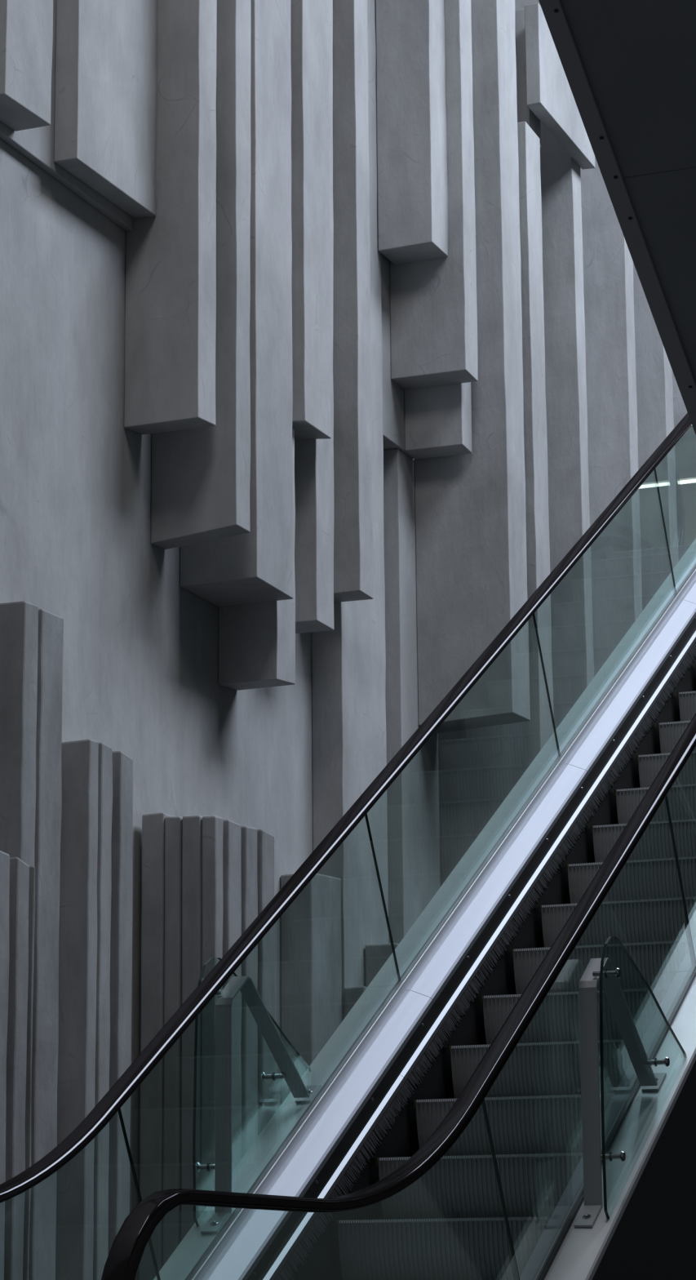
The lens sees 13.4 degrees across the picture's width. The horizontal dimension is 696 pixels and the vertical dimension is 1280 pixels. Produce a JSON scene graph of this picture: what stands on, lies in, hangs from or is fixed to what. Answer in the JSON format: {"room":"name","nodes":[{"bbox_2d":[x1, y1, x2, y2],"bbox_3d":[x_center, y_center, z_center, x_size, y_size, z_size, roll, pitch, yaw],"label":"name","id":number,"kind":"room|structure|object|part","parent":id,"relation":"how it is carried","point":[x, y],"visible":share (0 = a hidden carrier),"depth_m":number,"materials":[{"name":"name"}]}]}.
{"room":"escalator hall","nodes":[
{"label":"escalator hall","id":0,"kind":"room"},
{"bbox_2d":[0,137,414,1279],"bbox_3d":[0.525,-0.778,20.316,0.400,12.000,31.000,-5,-13,21],"label":"wall","id":1,"kind":"structure","parent":0,"point":[140,649],"depth_m":15.14,"materials":[{"name":"grey paint"}]},
{"bbox_2d":[0,850,9,1279],"bbox_3d":[-1.686,2.280,12.717,0.380,2.782,0.234,-5,-13,21],"label":"plaster fin","id":2,"kind":"object","parent":1,"relation":"attached to","point":[4,857],"visible":0.98,"depth_m":12.85,"materials":[{"name":"grey paint"}]},
{"bbox_2d":[4,857,29,1279],"bbox_3d":[-1.601,2.335,12.927,0.380,2.766,0.128,-5,-13,21],"label":"plaster fin","id":3,"kind":"object","parent":1,"relation":"attached to","point":[16,1045],"visible":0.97,"depth_m":12.95,"materials":[{"name":"grey paint"}]},
{"bbox_2d":[0,600,38,1044],"bbox_3d":[-1.562,1.791,13.343,0.250,4.008,0.153,-5,-13,21],"label":"plaster fin","id":4,"kind":"object","parent":1,"relation":"attached to","point":[19,620],"visible":0.47,"depth_m":13.57,"materials":[{"name":"grey paint"}]},
{"bbox_2d":[22,866,35,1279],"bbox_3d":[-1.551,2.379,13.117,0.330,2.758,0.026,-5,-13,21],"label":"plaster fin","id":5,"kind":"object","parent":1,"relation":"attached to","point":[32,869],"visible":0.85,"depth_m":13.16,"materials":[{"name":"grey paint"}]},
{"bbox_2d":[28,608,63,1279],"bbox_3d":[-1.481,1.836,13.541,0.250,4.005,0.239,-5,-13,21],"label":"plaster fin","id":6,"kind":"object","parent":1,"relation":"attached to","point":[42,1223],"visible":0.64,"depth_m":13.58,"materials":[{"name":"grey paint"}]},
{"bbox_2d":[0,0,133,231],"bbox_3d":[-2.254,-5.497,13.593,0.047,5.655,5.870,-5,-13,21],"label":"plaster fin","id":7,"kind":"object","parent":1,"relation":"attached to","point":[37,144],"visible":0.28,"depth_m":14.85,"materials":[{"name":"grey paint"}]},
{"bbox_2d":[0,0,53,131],"bbox_3d":[-1.637,-5.254,14.789,0.200,5.624,0.483,-5,-13,21],"label":"plaster fin","id":8,"kind":"object","parent":7,"relation":"attached to","point":[26,26],"visible":1,"depth_m":14.20,"materials":[{"name":"grey paint"}]},
{"bbox_2d":[53,0,157,217],"bbox_3d":[-1.260,-5.037,15.812,0.132,5.607,0.932,-5,-13,21],"label":"plaster fin","id":9,"kind":"object","parent":7,"relation":"attached to","point":[106,51],"visible":1,"depth_m":15.20,"materials":[{"name":"grey paint"}]},
{"bbox_2d":[55,738,98,1279],"bbox_3d":[-1.291,2.204,14.070,0.162,3.515,0.117,-5,-13,21],"label":"plaster fin","id":10,"kind":"object","parent":1,"relation":"attached to","point":[77,935],"visible":0.79,"depth_m":14.13,"materials":[{"name":"grey paint"}]},
{"bbox_2d":[93,742,112,1279],"bbox_3d":[-1.238,2.230,14.202,0.162,3.512,0.134,-5,-13,21],"label":"plaster fin","id":11,"kind":"object","parent":1,"relation":"attached to","point":[100,1246],"visible":0.44,"depth_m":14.27,"materials":[{"name":"grey paint"}]},
{"bbox_2d":[107,751,133,1256],"bbox_3d":[-1.156,2.277,14.404,0.162,3.509,0.158,-5,-13,21],"label":"plaster fin","id":12,"kind":"object","parent":1,"relation":"attached to","point":[122,842],"visible":0.38,"depth_m":14.49,"materials":[{"name":"grey paint"}]},
{"bbox_2d":[124,0,217,434],"bbox_3d":[-0.950,-4.383,16.189,0.425,6.729,0.254,-5,-13,21],"label":"plaster fin","id":13,"kind":"object","parent":1,"relation":"attached to","point":[171,299],"visible":0.82,"depth_m":15.56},
{"bbox_2d":[151,0,251,549],"bbox_3d":[-0.800,-4.059,16.402,0.495,7.270,0.245,-5,-13,21],"label":"plaster fin","id":14,"kind":"object","parent":1,"relation":"attached to","point":[201,477],"visible":0.58,"depth_m":15.69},
{"bbox_2d":[222,819,241,1172],"bbox_3d":[-0.773,2.529,14.935,0.452,3.238,0.177,-5,-13,21],"label":"plaster fin","id":15,"kind":"object","parent":1,"relation":"attached to","point":[232,854],"visible":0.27,"depth_m":15.04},
{"bbox_2d":[179,0,293,607],"bbox_3d":[-0.636,-3.880,16.845,0.453,7.428,0.549,-5,-13,21],"label":"plaster fin","id":16,"kind":"object","parent":1,"relation":"attached to","point":[256,566],"visible":0.59,"depth_m":16.23,"materials":[{"name":"grey paint"}]},
{"bbox_2d":[240,826,257,1158],"bbox_3d":[-0.693,2.568,15.133,0.452,3.246,0.169,-5,-13,21],"label":"plaster fin","id":17,"kind":"object","parent":1,"relation":"attached to","point":[249,1041],"visible":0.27,"depth_m":15.18,"materials":[{"name":"grey paint"}]},
{"bbox_2d":[218,428,295,690],"bbox_3d":[-0.505,-0.469,16.495,0.354,1.486,0.273,-5,-13,21],"label":"plaster fin","id":18,"kind":"object","parent":1,"relation":"attached to","point":[257,641],"visible":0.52,"depth_m":16.28,"materials":[{"name":"grey paint"}]},
{"bbox_2d":[257,829,275,1136],"bbox_3d":[-0.613,2.612,15.332,0.452,3.253,0.179,-5,-13,21],"label":"plaster fin","id":19,"kind":"object","parent":1,"relation":"attached to","point":[265,841],"visible":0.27,"depth_m":15.43,"materials":[{"name":"grey paint"}]},
{"bbox_2d":[290,0,331,439],"bbox_3d":[-0.397,-4.274,17.590,0.433,6.347,0.423,-5,-13,21],"label":"plaster fin","id":20,"kind":"object","parent":1,"relation":"attached to","point":[309,21],"visible":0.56,"depth_m":17.05,"materials":[{"name":"grey paint"}]},
{"bbox_2d":[280,873,342,1103],"bbox_3d":[-0.199,2.920,16.693,0.196,3.225,0.467,-5,-13,21],"label":"plaster fin","id":21,"kind":"object","parent":1,"relation":"attached to","point":[311,951],"visible":0.46,"depth_m":16.76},
{"bbox_2d":[294,0,333,633],"bbox_3d":[-0.295,-3.673,17.844,0.338,7.408,0.365,-5,-13,21],"label":"plaster fin","id":22,"kind":"object","parent":1,"relation":"attached to","point":[313,458],"visible":0.3,"depth_m":17.03,"materials":[{"name":"grey paint"}]},
{"bbox_2d":[311,0,389,1021],"bbox_3d":[-0.002,-1.238,18.213,0.196,12.001,0.738,-5,-13,21],"label":"plaster fin","id":23,"kind":"object","parent":1,"relation":"attached to","point":[349,741],"visible":0.37,"depth_m":17.67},
{"bbox_2d":[375,0,448,265],"bbox_3d":[0.398,-4.737,19.312,0.366,4.700,0.312,-5,-13,21],"label":"plaster fin","id":24,"kind":"object","parent":23,"relation":"attached to","point":[412,146],"visible":1,"depth_m":18.86,"materials":[{"name":"grey paint"}]},
{"bbox_2d":[333,0,373,602],"bbox_3d":[-0.105,-3.726,18.265,0.400,7.126,0.245,-5,-13,21],"label":"plaster fin","id":25,"kind":"object","parent":1,"relation":"attached to","point":[352,361],"visible":0.47,"depth_m":17.77,"materials":[{"name":"grey paint"}]},
{"bbox_2d":[380,252,413,458],"bbox_3d":[0.217,-4.093,19.529,0.158,5.862,0.670,-5,-13,21],"label":"plaster fin","id":26,"kind":"object","parent":1,"relation":"attached to","point":[393,395],"visible":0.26,"depth_m":18.88,"materials":[{"name":"grey paint"}]},
{"bbox_2d":[390,0,478,389],"bbox_3d":[0.531,-4.316,19.466,0.507,5.465,0.248,-5,-13,21],"label":"plaster fin","id":27,"kind":"object","parent":26,"relation":"attached to","point":[433,307],"visible":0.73,"depth_m":18.91,"materials":[{"name":"grey paint"}]},
{"bbox_2d":[404,382,471,459],"bbox_3d":[0.559,-4.068,19.636,0.394,5.880,0.191,-5,-13,21],"label":"plaster fin","id":28,"kind":"object","parent":26,"relation":"attached to","point":[438,419],"visible":0.26,"depth_m":18.97,"materials":[{"name":"grey paint"}]},
{"bbox_2d":[383,448,440,943],"bbox_3d":[0.404,1.846,18.599,0.141,6.145,0.680,-5,-13,21],"label":"plaster fin","id":29,"kind":"object","parent":1,"relation":"attached to","point":[413,797],"visible":0.28,"depth_m":18.73,"materials":[{"name":"grey paint"}]},
{"bbox_2d":[414,0,530,733],"bbox_3d":[0.769,-3.171,19.679,0.633,7.614,0.419,-5,-13,21],"label":"plaster fin","id":30,"kind":"object","parent":29,"relation":"attached to","point":[471,521],"visible":0.7,"depth_m":19.04,"materials":[{"name":"grey paint"}]},
{"bbox_2d":[438,121,554,886],"bbox_3d":[0.931,0.759,19.348,0.776,8.586,0.326,-5,-13,21],"label":"plaster fin","id":31,"kind":"object","parent":1,"relation":"attached to","point":[478,768],"visible":0.25,"depth_m":19.33,"materials":[{"name":"grey paint"}]},
{"bbox_2d":[515,8,541,147],"bbox_3d":[0.948,-3.841,20.578,0.725,0.934,0.255,-5,-13,21],"label":"plaster fin","id":32,"kind":"object","parent":1,"relation":"attached to","point":[525,113],"visible":0.12,"depth_m":20.37,"materials":[{"name":"grey paint"}]},
{"bbox_2d":[515,0,594,728],"bbox_3d":[1.282,-0.716,20.617,0.776,12.004,0.265,-5,-13,21],"label":"plaster fin","id":33,"kind":"object","parent":1,"relation":"attached to","point":[566,384],"visible":0.23,"depth_m":20.64,"materials":[{"name":"grey paint"}]},
{"bbox_2d":[524,2,595,168],"bbox_3d":[1.484,-3.845,20.677,0.101,0.734,1.277,-5,-13,21],"label":"plaster fin","id":34,"kind":"object","parent":33,"relation":"attached to","point":[549,95],"visible":0.71,"depth_m":20.30,"materials":[{"name":"grey paint"}]},
{"bbox_2d":[580,156,642,676],"bbox_3d":[1.767,-0.456,21.819,0.776,12.008,0.269,-5,-13,21],"label":"plaster fin","id":35,"kind":"object","parent":1,"relation":"attached to","point":[608,262],"visible":0.11,"depth_m":21.89,"materials":[{"name":"grey paint"}]},
{"bbox_2d":[633,262,679,610],"bbox_3d":[2.143,-0.254,22.748,0.776,12.005,0.229,-5,-13,21],"label":"plaster fin","id":36,"kind":"object","parent":1,"relation":"attached to","point":[654,371],"visible":0.09,"depth_m":22.83,"materials":[{"name":"grey paint"}]},
{"bbox_2d":[672,371,695,560],"bbox_3d":[2.520,-0.048,23.680,0.776,12.009,0.234,-5,-13,21],"label":"plaster fin","id":37,"kind":"object","parent":1,"relation":"attached to","point":[686,447],"visible":0.02,"depth_m":23.75,"materials":[{"name":"grey paint"}]},
{"bbox_3d":[7.524,3.534,11.594,18.900,0.300,40.000,-5,-13,21],"label":"floor","id":38,"kind":"structure","parent":0,"visible":0},
{"bbox_2d":[138,812,171,1279],"bbox_3d":[-0.960,2.488,14.819,0.125,3.272,0.137,-5,-13,21],"label":"plaster fin","id":39,"kind":"object","parent":38,"relation":"on","point":[153,909],"visible":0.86,"depth_m":14.90,"materials":[{"name":"grey paint"}]},
{"bbox_2d":[162,816,182,1266],"bbox_3d":[-0.859,2.492,14.785,0.090,3.254,0.124,-5,-13,21],"label":"plaster fin","id":40,"kind":"object","parent":38,"relation":"on","point":[173,824],"visible":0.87,"depth_m":14.85,"materials":[{"name":"grey paint"}]},
{"bbox_2d":[181,815,203,1240],"bbox_3d":[-0.763,2.483,14.752,0.105,3.250,0.118,-5,-13,21],"label":"plaster fin","id":41,"kind":"object","parent":38,"relation":"on","point":[192,846],"visible":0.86,"depth_m":14.86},
{"bbox_2d":[201,815,223,1213],"bbox_3d":[-0.675,2.479,14.723,0.081,3.242,0.108,-5,-13,21],"label":"plaster fin","id":42,"kind":"object","parent":38,"relation":"on","point":[212,825],"visible":0.66,"depth_m":14.87,"materials":[{"name":"grey paint"}]},
{"bbox_2d":[0,413,695,1279],"bbox_3d":[1.554,0.694,13.656,1.491,7.023,14.800,-5,-13,21],"label":"glass balustrade","id":43,"kind":"object","parent":38,"relation":"on","point":[441,1138],"visible":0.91,"depth_m":11.13,"materials":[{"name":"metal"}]},
{"bbox_3d":[-1.098,1.794,8.159,0.009,1.162,2.858,-5,-13,21],"label":"glass pane","id":44,"kind":"part","parent":43,"relation":"part of","materials":[{"name":"teal"}]},
{"bbox_2d":[192,957,321,1234],"bbox_3d":[-0.305,1.631,10.520,0.135,0.948,1.083,-5,-13,21],"label":"barrier","id":45,"kind":"object","parent":43,"relation":"on","point":[222,1166],"visible":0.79,"depth_m":10.16,"materials":[{"name":"grey metal"}]},
{"bbox_3d":[-0.445,1.960,9.972,0.060,0.071,0.115,-5,-13,21],"label":"foot plate","id":46,"kind":"part","parent":45,"relation":"part of","materials":[{"name":"grey metal"}]},
{"bbox_3d":[-0.144,1.658,10.828,0.060,0.070,0.112,-5,-13,21],"label":"foot plate","id":47,"kind":"part","parent":45,"relation":"part of","materials":[{"name":"grey metal"}]},
{"bbox_3d":[-0.254,1.405,10.450,0.009,1.914,2.540,-5,-13,21],"label":"glass pane","id":48,"kind":"part","parent":43,"relation":"part of","materials":[{"name":"teal"}]},
{"bbox_3d":[0.014,1.691,7.732,0.009,1.162,2.858,-5,-13,21],"label":"glass pane","id":49,"kind":"part","parent":43,"relation":"part of","materials":[{"name":"teal"}]},
{"bbox_3d":[2.031,0.243,13.335,0.073,6.288,14.029,-5,-13,21],"label":"handrail","id":50,"kind":"part","parent":43,"relation":"part of","materials":[{"name":"black rubber"}]},
{"bbox_3d":[0.531,0.613,12.688,0.009,1.924,2.558,-5,-13,21],"label":"glass pane","id":51,"kind":"part","parent":43,"relation":"part of","materials":[{"name":"teal"}]},
{"bbox_3d":[1.047,1.126,13.586,0.007,6.158,14.146,-5,-13,21],"label":"skirt panel","id":52,"kind":"part","parent":43,"relation":"part of","materials":[{"name":"black"}]},
{"bbox_3d":[0.858,1.301,10.023,0.009,1.914,2.540,-5,-13,21],"label":"glass pane","id":53,"kind":"part","parent":43,"relation":"part of","materials":[{"name":"teal"}]},
{"bbox_3d":[1.323,-0.185,14.943,0.009,1.934,2.575,-5,-13,21],"label":"glass pane","id":54,"kind":"part","parent":43,"relation":"part of","materials":[{"name":"teal"}]},
{"bbox_2d":[573,936,687,1227],"bbox_3d":[0.978,1.512,10.027,0.135,0.948,1.083,-5,-13,21],"label":"barrier","id":55,"kind":"object","parent":43,"relation":"on","point":[602,968],"visible":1,"depth_m":9.68,"materials":[{"name":"grey metal"}]},
{"bbox_3d":[0.769,1.847,9.506,0.060,0.071,0.115,-5,-13,21],"label":"foot plate","id":56,"kind":"part","parent":55,"relation":"part of","materials":[{"name":"grey metal"}]},
{"bbox_3d":[1.069,1.544,10.362,0.060,0.070,0.112,-5,-13,21],"label":"foot plate","id":57,"kind":"part","parent":55,"relation":"part of","materials":[{"name":"grey metal"}]},
{"bbox_3d":[2.138,-0.976,17.258,0.009,1.936,2.685,-5,-13,21],"label":"glass pane","id":58,"kind":"part","parent":43,"relation":"part of","materials":[{"name":"teal"}]},
{"bbox_3d":[1.644,0.509,12.261,0.009,1.924,2.558,-5,-13,21],"label":"glass pane","id":59,"kind":"part","parent":43,"relation":"part of","materials":[{"name":"teal"}]},
{"bbox_2d":[344,986,367,1017],"bbox_3d":[0.082,3.277,16.863,0.132,2.597,0.207,-5,-13,21],"label":"plaster fin","id":60,"kind":"object","parent":38,"relation":"on","point":[352,994],"visible":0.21,"depth_m":17.04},
{"bbox_2d":[364,942,399,986],"bbox_3d":[0.259,3.216,17.233,0.209,2.881,0.306,-5,-13,21],"label":"plaster fin","id":61,"kind":"object","parent":38,"relation":"on","point":[376,955],"visible":0.16,"depth_m":17.40,"materials":[{"name":"grey paint"}]},
{"bbox_2d":[538,0,695,434],"bbox_3d":[1.509,-2.431,9.054,1.540,9.893,14.600,-5,-13,21],"label":"escalator","id":62,"kind":"object","parent":38,"relation":"on","point":[629,66],"visible":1,"depth_m":8.84,"materials":[{"name":"grey metal"}]},
{"bbox_3d":[1.196,-2.027,8.140,1.404,0.839,1.546,-5,-13,21],"label":"soffit panel","id":63,"kind":"part","parent":62,"relation":"part of","materials":[{"name":"black metal"}]},
{"bbox_3d":[1.772,-0.916,9.371,1.404,0.839,1.546,-5,-13,21],"label":"soffit panel","id":64,"kind":"part","parent":62,"relation":"part of","materials":[{"name":"black metal"}]}
]}

